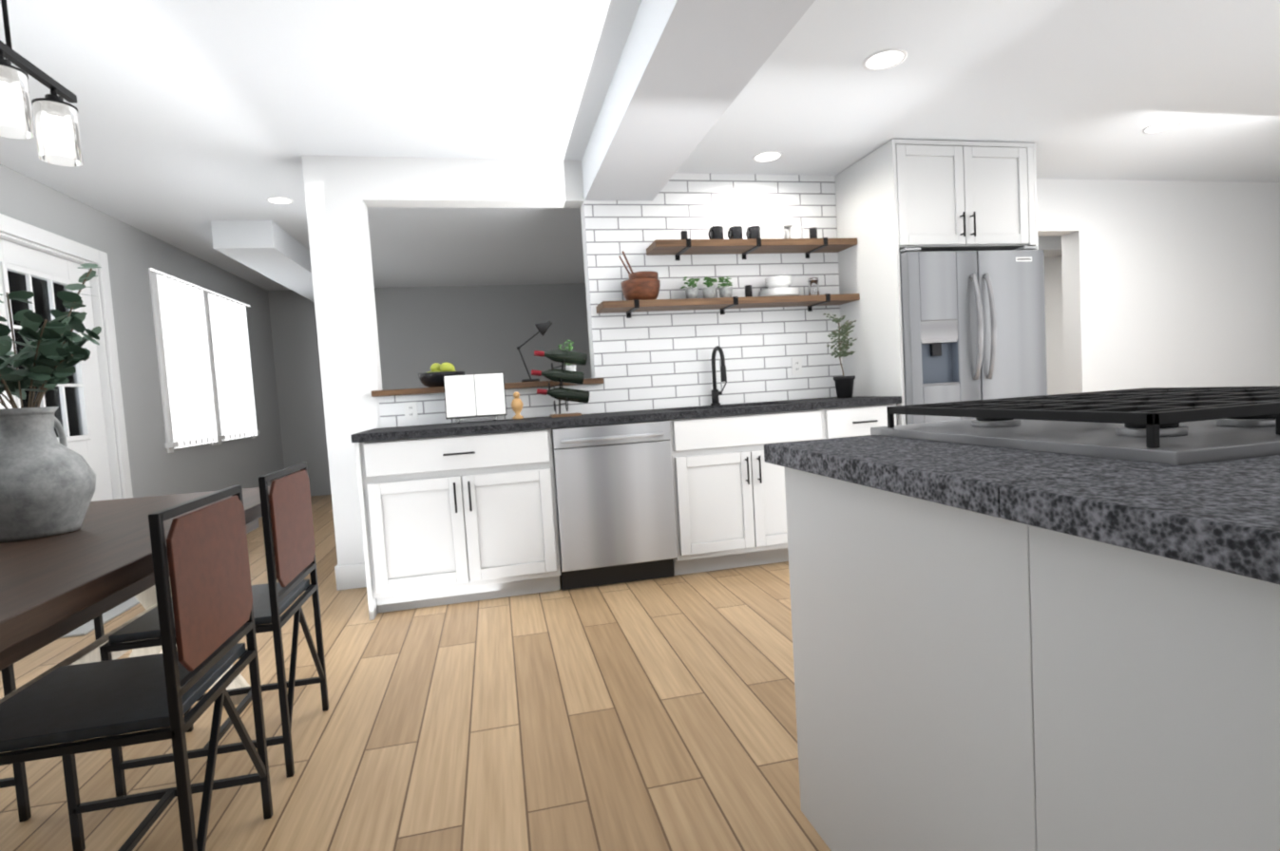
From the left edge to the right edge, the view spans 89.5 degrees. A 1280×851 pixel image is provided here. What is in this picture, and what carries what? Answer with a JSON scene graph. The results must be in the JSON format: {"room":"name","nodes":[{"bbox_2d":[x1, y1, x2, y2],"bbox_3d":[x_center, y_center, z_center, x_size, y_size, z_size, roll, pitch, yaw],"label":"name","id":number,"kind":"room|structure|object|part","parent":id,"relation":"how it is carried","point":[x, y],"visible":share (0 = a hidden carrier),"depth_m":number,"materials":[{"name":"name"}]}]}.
{"room":"kitchen and dining room","nodes":[
{"label":"kitchen and dining room","id":0,"kind":"room"},
{"bbox_2d":[0,164,285,497],"bbox_3d":[-3.145,-0.178,2.340,0.160,2.560,11.000,-4,3,-13],"label":"wall","id":1,"kind":"structure","parent":0,"point":[135,255],"depth_m":4.79,"materials":[{"name":"grey paint"}]},
{"bbox_2d":[0,238,113,501],"bbox_3d":[-3.443,0.004,3.813,0.057,2.040,0.910,-4,3,-13],"label":"back door","id":2,"kind":"structure","parent":1,"relation":"in","point":[89,446],"depth_m":4.04,"materials":[{"name":"white wood"}]},
{"bbox_2d":[7,270,83,438],"bbox_3d":[-3.462,-0.391,3.758,0.006,0.930,0.550,-4,3,-13],"label":"window","id":3,"kind":"structure","parent":2,"relation":"attached to","point":[17,283],"depth_m":3.80,"materials":[{"name":"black glass"}]},
{"bbox_2d":[0,213,259,499],"bbox_3d":[-3.393,-0.040,3.603,0.210,2.170,6.442,-4,3,-13],"label":"door frame","id":4,"kind":"structure","parent":1,"relation":"attached to","point":[23,231],"depth_m":4.28,"materials":[{"name":"white wood"}]},
{"bbox_2d":[156,284,221,441],"bbox_3d":[-3.934,-0.520,5.790,0.060,1.240,1.700,-4,3,-13],"label":"room window","id":5,"kind":"structure","parent":1,"relation":"in","point":[214,367],"depth_m":6.05,"materials":[{"name":"white"}]},
{"bbox_2d":[150,267,257,448],"bbox_3d":[-3.818,-0.537,5.816,0.040,1.358,2.000,-4,3,-13],"label":"curtain","id":6,"kind":"object","parent":1,"relation":"hanging from","point":[187,357],"visible":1,"depth_m":5.54,"materials":[{"name":"white fabric"}]},
{"bbox_2d":[0,0,641,290],"bbox_3d":[1.103,-1.712,3.241,8.720,0.120,10.700,-4,3,-13],"label":"ceiling","id":7,"kind":"structure","parent":0,"point":[501,79],"depth_m":3.00,"materials":[{"name":"white paint"}]},
{"bbox_2d":[0,0,82,166],"bbox_3d":[-1.681,-1.083,1.613,0.104,0.610,0.810,-4,3,-13],"label":"pendant light","id":8,"kind":"object","parent":7,"relation":"hanging from","point":[54,105],"visible":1,"depth_m":1.88,"materials":[{"name":"glass"}]},
{"bbox_3d":[-1.685,-1.151,1.609,0.104,0.475,0.810,-4,3,-13],"label":"frame","id":9,"kind":"part","parent":8,"relation":"part of","materials":[{"name":"black metal"}]},
{"bbox_2d":[266,196,293,204],"bbox_3d":[-2.398,-1.498,4.301,0.158,0.004,0.158,-4,3,-13],"label":"recessed light","id":10,"kind":"object","parent":7,"relation":"in","point":[278,200],"visible":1,"depth_m":4.29,"materials":[{"name":"white plastic"}]},
{"bbox_2d":[210,220,1061,302],"bbox_3d":[0.540,-1.740,7.038,8.150,0.210,3.050,-4,3,-13],"label":"beam","id":11,"kind":"structure","parent":7,"relation":"attached to","point":[272,250],"depth_m":5.04,"materials":[{"name":"white paint"}]},
{"bbox_2d":[581,0,815,200],"bbox_3d":[0.561,-1.367,0.879,0.425,0.250,6.310,-4,3,-13],"label":"beam","id":12,"kind":"structure","parent":7,"relation":"attached to","point":[685,71],"depth_m":2.51,"materials":[{"name":"white paint"}]},
{"bbox_2d":[0,495,831,850],"bbox_3d":[1.250,0.810,3.385,9.030,0.060,11.000,-4,3,-13],"label":"floor","id":13,"kind":"structure","parent":0,"point":[652,716],"depth_m":2.01,"materials":[{"name":"brown wood"}]},
{"bbox_2d":[0,614,104,822],"bbox_3d":[-1.915,0.626,1.843,0.446,0.865,0.418,-4,3,-13],"label":"dining chair","id":14,"kind":"object","parent":13,"relation":"on","point":[18,781],"visible":0.31,"depth_m":1.71,"materials":[{"name":"black metal"}]},
{"bbox_2d":[59,596,139,638],"bbox_3d":[-3.025,1.022,3.570,0.400,0.012,0.900,-4,3,-13],"label":"door mat","id":15,"kind":"object","parent":13,"relation":"on","point":[108,616],"visible":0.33,"depth_m":3.42,"materials":[{"name":"grey"}]},
{"bbox_2d":[0,486,270,705],"bbox_3d":[-1.520,0.678,1.609,0.890,0.780,1.640,-4,3,-13],"label":"dining table","id":16,"kind":"object","parent":13,"relation":"on","point":[99,563],"visible":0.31,"depth_m":1.36,"materials":[{"name":"brown wood"}]},
{"bbox_2d":[0,263,101,542],"bbox_3d":[-1.629,-0.064,1.598,0.508,0.711,0.538,-4,3,-13],"label":"vase","id":17,"kind":"object","parent":16,"relation":"on","point":[47,482],"visible":1,"depth_m":1.63,"materials":[{"name":"grey ceramic"}]},
{"bbox_2d":[0,484,273,850],"bbox_3d":[-1.142,0.605,1.404,0.446,0.865,0.418,-4,3,-13],"label":"dining chair","id":18,"kind":"object","parent":13,"relation":"on","point":[64,708],"visible":1,"depth_m":1.36,"materials":[{"name":"black metal"}]},
{"bbox_2d":[99,461,328,807],"bbox_3d":[-1.272,0.579,1.977,0.446,0.865,0.418,-4,3,-13],"label":"dining chair","id":19,"kind":"object","parent":13,"relation":"on","point":[290,526],"visible":0.77,"depth_m":1.89,"materials":[{"name":"black metal"}]},
{"bbox_2d":[354,429,544,620],"bbox_3d":[-0.964,0.469,3.526,0.921,0.870,0.627,-4,3,-13],"label":"base cabinet","id":20,"kind":"object","parent":13,"relation":"on","point":[452,513],"depth_m":3.22,"materials":[{"name":"white wood"}]},
{"bbox_2d":[350,396,901,444],"bbox_3d":[-0.003,-0.057,3.714,2.968,0.040,0.642,-4,3,-13],"label":"countertop","id":21,"kind":"structure","parent":20,"relation":"on","point":[509,426],"depth_m":3.46,"materials":[{"name":"black stone"}]},
{"bbox_2d":[443,373,507,423],"bbox_3d":[-0.940,-0.156,3.693,0.336,0.270,0.173,-4,3,-13],"label":"cookbook stand","id":22,"kind":"object","parent":21,"relation":"on","point":[471,397],"visible":1,"depth_m":3.67,"materials":[{"name":"white metal"}]},
{"bbox_2d":[511,391,523,420],"bbox_3d":[-0.715,-0.117,3.756,0.070,0.160,0.115,-4,3,-13],"label":"pepper mill","id":23,"kind":"object","parent":21,"relation":"on","point":[517,404],"visible":1,"depth_m":3.72,"materials":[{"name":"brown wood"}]},
{"bbox_2d":[531,349,589,418],"bbox_3d":[-0.462,-0.248,3.749,0.329,0.392,0.150,-4,3,-13],"label":"wine rack","id":24,"kind":"object","parent":21,"relation":"on","point":[560,393],"visible":1,"depth_m":3.73,"materials":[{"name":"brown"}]},
{"bbox_2d":[710,345,727,405],"bbox_3d":[0.510,-0.310,4.005,0.111,0.368,0.218,-4,3,-13],"label":"faucet","id":25,"kind":"object","parent":21,"relation":"on","point":[723,377],"depth_m":4.06,"materials":[{"name":"black metal"}]},
{"bbox_2d":[822,313,857,398],"bbox_3d":[1.248,-0.433,3.981,0.213,0.527,0.164,-4,3,-13],"label":"potted plant","id":26,"kind":"object","parent":21,"relation":"on","point":[844,386],"visible":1,"depth_m":3.96,"materials":[{"name":"green plant"}]},
{"bbox_2d":[533,414,696,592],"bbox_3d":[-0.189,0.412,3.696,0.786,0.870,0.635,-4,3,-13],"label":"base cabinet","id":27,"kind":"object","parent":13,"relation":"on","point":[615,499],"depth_m":3.39,"materials":[{"name":"white metal"}]},
{"bbox_2d":[542,416,677,591],"bbox_3d":[-0.183,0.415,3.670,0.622,0.868,0.688,-4,3,-13],"label":"dishwasher","id":28,"kind":"object","parent":27,"relation":"in","point":[614,487],"depth_m":3.39,"materials":[{"name":"silver metal"}]},
{"bbox_2d":[688,410,825,573],"bbox_3d":[0.564,0.357,3.869,0.878,0.870,0.627,-4,3,-13],"label":"base cabinet","id":29,"kind":"object","parent":13,"relation":"on","point":[739,510],"depth_m":3.55,"materials":[{"name":"white wood"}]},
{"bbox_2d":[821,402,901,439],"bbox_3d":[1.221,0.308,4.017,0.473,0.870,0.627,-4,3,-13],"label":"base cabinet","id":30,"kind":"object","parent":13,"relation":"on","point":[843,422],"depth_m":3.68,"materials":[{"name":"white wood"}]},
{"bbox_2d":[834,138,1047,425],"bbox_3d":[1.911,-0.486,4.061,0.967,2.365,0.780,-4,3,-13],"label":"fridge","id":31,"kind":"object","parent":13,"relation":"on","point":[941,268],"visible":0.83,"depth_m":3.77,"materials":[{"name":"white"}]},
{"bbox_2d":[784,416,1279,850],"bbox_3d":[2.422,0.386,1.414,4.090,0.870,1.156,-4,3,-13],"label":"kitchen island","id":32,"kind":"object","parent":13,"relation":"on","point":[1040,623],"depth_m":0.81,"materials":[{"name":"wood"}]},
{"bbox_2d":[764,401,1279,591],"bbox_3d":[2.409,-0.065,1.326,4.150,0.040,1.089,-4,3,-13],"label":"island countertop","id":33,"kind":"structure","parent":32,"relation":"on","point":[1214,516],"depth_m":0.74,"materials":[{"name":"grey stone"}]},
{"bbox_2d":[267,283,591,496],"bbox_3d":[-2.120,-0.573,8.126,4.420,2.560,0.150,-4,3,-13],"label":"wall","id":34,"kind":"structure","parent":0,"point":[477,330],"depth_m":7.90,"materials":[{"name":"grey paint"}]},
{"bbox_2d":[301,154,1279,566],"bbox_3d":[1.762,-0.600,4.502,7.345,2.560,0.150,-4,3,-13],"label":"wall","id":35,"kind":"structure","parent":0,"point":[1170,284],"depth_m":4.78,"materials":[{"name":"white paint"}]},
{"bbox_2d":[334,563,366,591],"bbox_3d":[-1.606,0.863,3.725,0.269,0.140,0.034,-4,3,-13],"label":"baseboard","id":36,"kind":"structure","parent":35,"relation":"attached to","point":[351,577],"depth_m":3.69,"materials":[{"name":"white wood"}]},
{"bbox_2d":[371,378,603,397],"bbox_3d":[-0.897,-0.232,3.913,1.330,0.035,0.250,-4,3,-13],"label":"sill","id":37,"kind":"structure","parent":35,"relation":"attached to","point":[441,390],"depth_m":3.76,"materials":[{"name":"brown wood"}]},
{"bbox_2d":[418,371,464,387],"bbox_3d":[-1.178,-0.273,3.847,0.270,0.086,0.270,-4,3,-13],"label":"fruit bowl","id":38,"kind":"object","parent":37,"relation":"on","point":[435,379],"visible":0.58,"depth_m":3.73,"materials":[{"name":"black ceramic"}]},
{"bbox_2d":[427,362,456,372],"bbox_3d":[-1.181,-0.308,3.845,0.202,0.133,0.202,-4,3,-13],"label":"apples","id":39,"kind":"object","parent":38,"relation":"in","point":[443,367],"visible":0.27,"depth_m":3.82,"materials":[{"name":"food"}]},
{"bbox_2d":[516,321,552,382],"bbox_3d":[-0.640,-0.455,3.966,0.227,0.370,0.110,-4,3,-13],"label":"desk lamp","id":40,"kind":"object","parent":37,"relation":"on","point":[543,328],"depth_m":3.95,"materials":[{"name":"black"}]},
{"bbox_2d":[557,340,576,371],"bbox_3d":[-0.452,-0.408,4.019,0.112,0.249,0.131,-4,3,-13],"label":"potted plant","id":41,"kind":"object","parent":37,"relation":"on","point":[570,368],"visible":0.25,"depth_m":3.98,"materials":[{"name":"green plant"}]},
{"bbox_2d":[378,172,842,427],"bbox_3d":[-0.102,-0.819,3.987,2.934,1.458,0.008,-4,3,-13],"label":"wall tile","id":42,"kind":"structure","parent":35,"relation":"attached to","point":[649,360],"depth_m":4.09,"materials":[{"name":"white tile"}]},
{"bbox_2d":[403,401,418,420],"bbox_3d":[-1.323,-0.083,3.732,0.070,0.105,0.008,-4,3,-13],"label":"outlet","id":43,"kind":"object","parent":42,"relation":"attached to","point":[410,410],"depth_m":3.73,"materials":[{"name":"white plastic"}]},
{"bbox_2d":[791,357,802,375],"bbox_3d":[1.033,-0.391,4.256,0.070,0.115,0.008,-4,3,-13],"label":"outlet","id":44,"kind":"object","parent":42,"relation":"attached to","point":[796,362],"depth_m":4.25,"materials":[{"name":"white plastic"}]},
{"bbox_2d":[595,293,859,318],"bbox_3d":[0.561,-0.744,4.010,1.643,0.079,0.245,-4,3,-13],"label":"shelf","id":45,"kind":"object","parent":35,"relation":"attached to","point":[629,307],"visible":1,"depth_m":3.93,"materials":[{"name":"brown wood"}]},
{"bbox_2d":[618,250,660,300],"bbox_3d":[-0.002,-0.891,3.882,0.242,0.302,0.236,-4,3,-13],"label":"bowls","id":46,"kind":"object","parent":45,"relation":"on","point":[645,285],"visible":0.81,"depth_m":3.81,"materials":[{"name":"brown ceramic"}]},
{"bbox_2d":[680,276,700,298],"bbox_3d":[0.308,-0.835,3.962,0.109,0.144,0.103,-4,3,-13],"label":"herb pot","id":47,"kind":"object","parent":45,"relation":"on","point":[691,293],"visible":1,"depth_m":3.93,"materials":[{"name":"white ceramic"}]},
{"bbox_2d":[702,276,717,298],"bbox_3d":[0.433,-0.843,3.979,0.102,0.144,0.096,-4,3,-13],"label":"herb pot","id":48,"kind":"object","parent":45,"relation":"on","point":[708,292],"visible":1,"depth_m":3.95,"materials":[{"name":"white ceramic"}]},
{"bbox_2d":[717,276,732,297],"bbox_3d":[0.532,-0.850,4.014,0.100,0.141,0.115,-4,3,-13],"label":"herb pot","id":49,"kind":"object","parent":45,"relation":"on","point":[725,292],"visible":1,"depth_m":3.98,"materials":[{"name":"white ceramic"}]},
{"bbox_2d":[745,285,752,297],"bbox_3d":[0.679,-0.832,4.040,0.044,0.085,0.044,-4,3,-13],"label":"shaker","id":50,"kind":"object","parent":45,"relation":"on","point":[748,291],"visible":0.69,"depth_m":4.02,"materials":[{"name":"black metal"}]},
{"bbox_2d":[759,275,799,296],"bbox_3d":[0.878,-0.869,4.084,0.250,0.130,0.250,-4,3,-13],"label":"plate stack","id":51,"kind":"object","parent":45,"relation":"on","point":[777,285],"visible":0.81,"depth_m":4.01,"materials":[{"name":"white ceramic"}]},
{"bbox_2d":[807,277,819,295],"bbox_3d":[1.111,-0.882,4.136,0.068,0.120,0.067,-4,3,-13],"label":"glass jar","id":52,"kind":"object","parent":45,"relation":"on","point":[811,280],"visible":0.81,"depth_m":4.11,"materials":[{"name":"clear glass"}]},
{"bbox_2d":[646,237,857,260],"bbox_3d":[0.703,-1.101,4.027,1.308,0.079,0.245,-4,3,-13],"label":"shelf","id":53,"kind":"object","parent":35,"relation":"attached to","point":[678,248],"visible":1,"depth_m":3.97,"materials":[{"name":"brown wood"}]},
{"bbox_2d":[680,230,687,239],"bbox_3d":[0.270,-1.144,3.933,0.040,0.075,0.040,-4,3,-13],"label":"shaker","id":54,"kind":"object","parent":53,"relation":"on","point":[683,234],"visible":0.67,"depth_m":3.92,"materials":[{"name":"black"}]},
{"bbox_2d":[707,226,724,239],"bbox_3d":[0.461,-1.169,3.976,0.107,0.098,0.082,-4,3,-13],"label":"mug","id":55,"kind":"object","parent":53,"relation":"on","point":[715,232],"visible":0.62,"depth_m":3.94,"materials":[{"name":"black ceramic"}]},
{"bbox_2d":[727,226,743,239],"bbox_3d":[0.583,-1.178,4.003,0.107,0.098,0.082,-4,3,-13],"label":"mug","id":56,"kind":"object","parent":53,"relation":"on","point":[735,232],"visible":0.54,"depth_m":3.97,"materials":[{"name":"black ceramic"}]},
{"bbox_2d":[745,226,761,238],"bbox_3d":[0.700,-1.187,4.029,0.107,0.098,0.082,-4,3,-13],"label":"mug","id":57,"kind":"object","parent":53,"relation":"on","point":[753,232],"visible":0.58,"depth_m":3.99,"materials":[{"name":"black ceramic"}]},
{"bbox_2d":[770,226,789,238],"bbox_3d":[0.881,-1.200,4.070,0.109,0.098,0.082,-4,3,-13],"label":"mug","id":58,"kind":"object","parent":53,"relation":"on","point":[776,232],"visible":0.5,"depth_m":4.03,"materials":[{"name":"white ceramic"}]},
{"bbox_2d":[776,209,792,229],"bbox_3d":[0.905,-1.301,4.071,0.111,0.098,0.082,-4,3,-13],"label":"cup","id":59,"kind":"object","parent":58,"relation":"on","point":[785,219],"visible":0.9,"depth_m":4.04,"materials":[{"name":"white ceramic"}]},
{"bbox_2d":[788,225,806,238],"bbox_3d":[0.997,-1.208,4.096,0.109,0.098,0.082,-4,3,-13],"label":"mug","id":60,"kind":"object","parent":53,"relation":"on","point":[795,232],"visible":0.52,"depth_m":4.06,"materials":[{"name":"white ceramic"}]},
{"bbox_2d":[809,227,817,238],"bbox_3d":[1.106,-1.212,4.121,0.048,0.090,0.048,-4,3,-13],"label":"shaker","id":61,"kind":"object","parent":53,"relation":"on","point":[813,233],"visible":0.65,"depth_m":4.10,"materials":[{"name":"black"}]},
{"bbox_2d":[675,0,1279,182],"bbox_3d":[3.297,-1.709,1.488,5.215,0.190,6.310,-4,3,-13],"label":"ceiling","id":62,"kind":"structure","parent":0,"point":[1081,89],"depth_m":3.10,"materials":[{"name":"white paint"}]},
{"bbox_2d":[752,151,783,162],"bbox_3d":[0.754,-1.592,3.824,0.178,0.004,0.178,-4,3,-13],"label":"recessed light","id":63,"kind":"object","parent":62,"relation":"in","point":[767,156],"visible":1,"depth_m":3.82,"materials":[{"name":"white plastic"}]},
{"bbox_2d":[862,48,907,71],"bbox_3d":[1.034,-1.546,2.730,0.178,0.004,0.178,-4,3,-13],"label":"recessed light","id":64,"kind":"object","parent":62,"relation":"in","point":[885,59],"visible":1,"depth_m":2.73,"materials":[{"name":"white plastic"}]},
{"bbox_2d":[1142,120,1181,133],"bbox_3d":[3.007,-1.722,3.726,0.178,0.004,0.178,-4,3,-13],"label":"recessed light","id":65,"kind":"object","parent":62,"relation":"in","point":[1161,126],"visible":1,"depth_m":3.72,"materials":[{"name":"white plastic"}]},
{"bbox_2d":[1044,255,1065,395],"bbox_3d":[5.492,-0.813,4.280,0.150,2.560,11.000,-4,3,-13],"label":"wall","id":66,"kind":"structure","parent":0,"point":[1054,321],"depth_m":7.32,"materials":[{"name":"white paint"}]}
]}

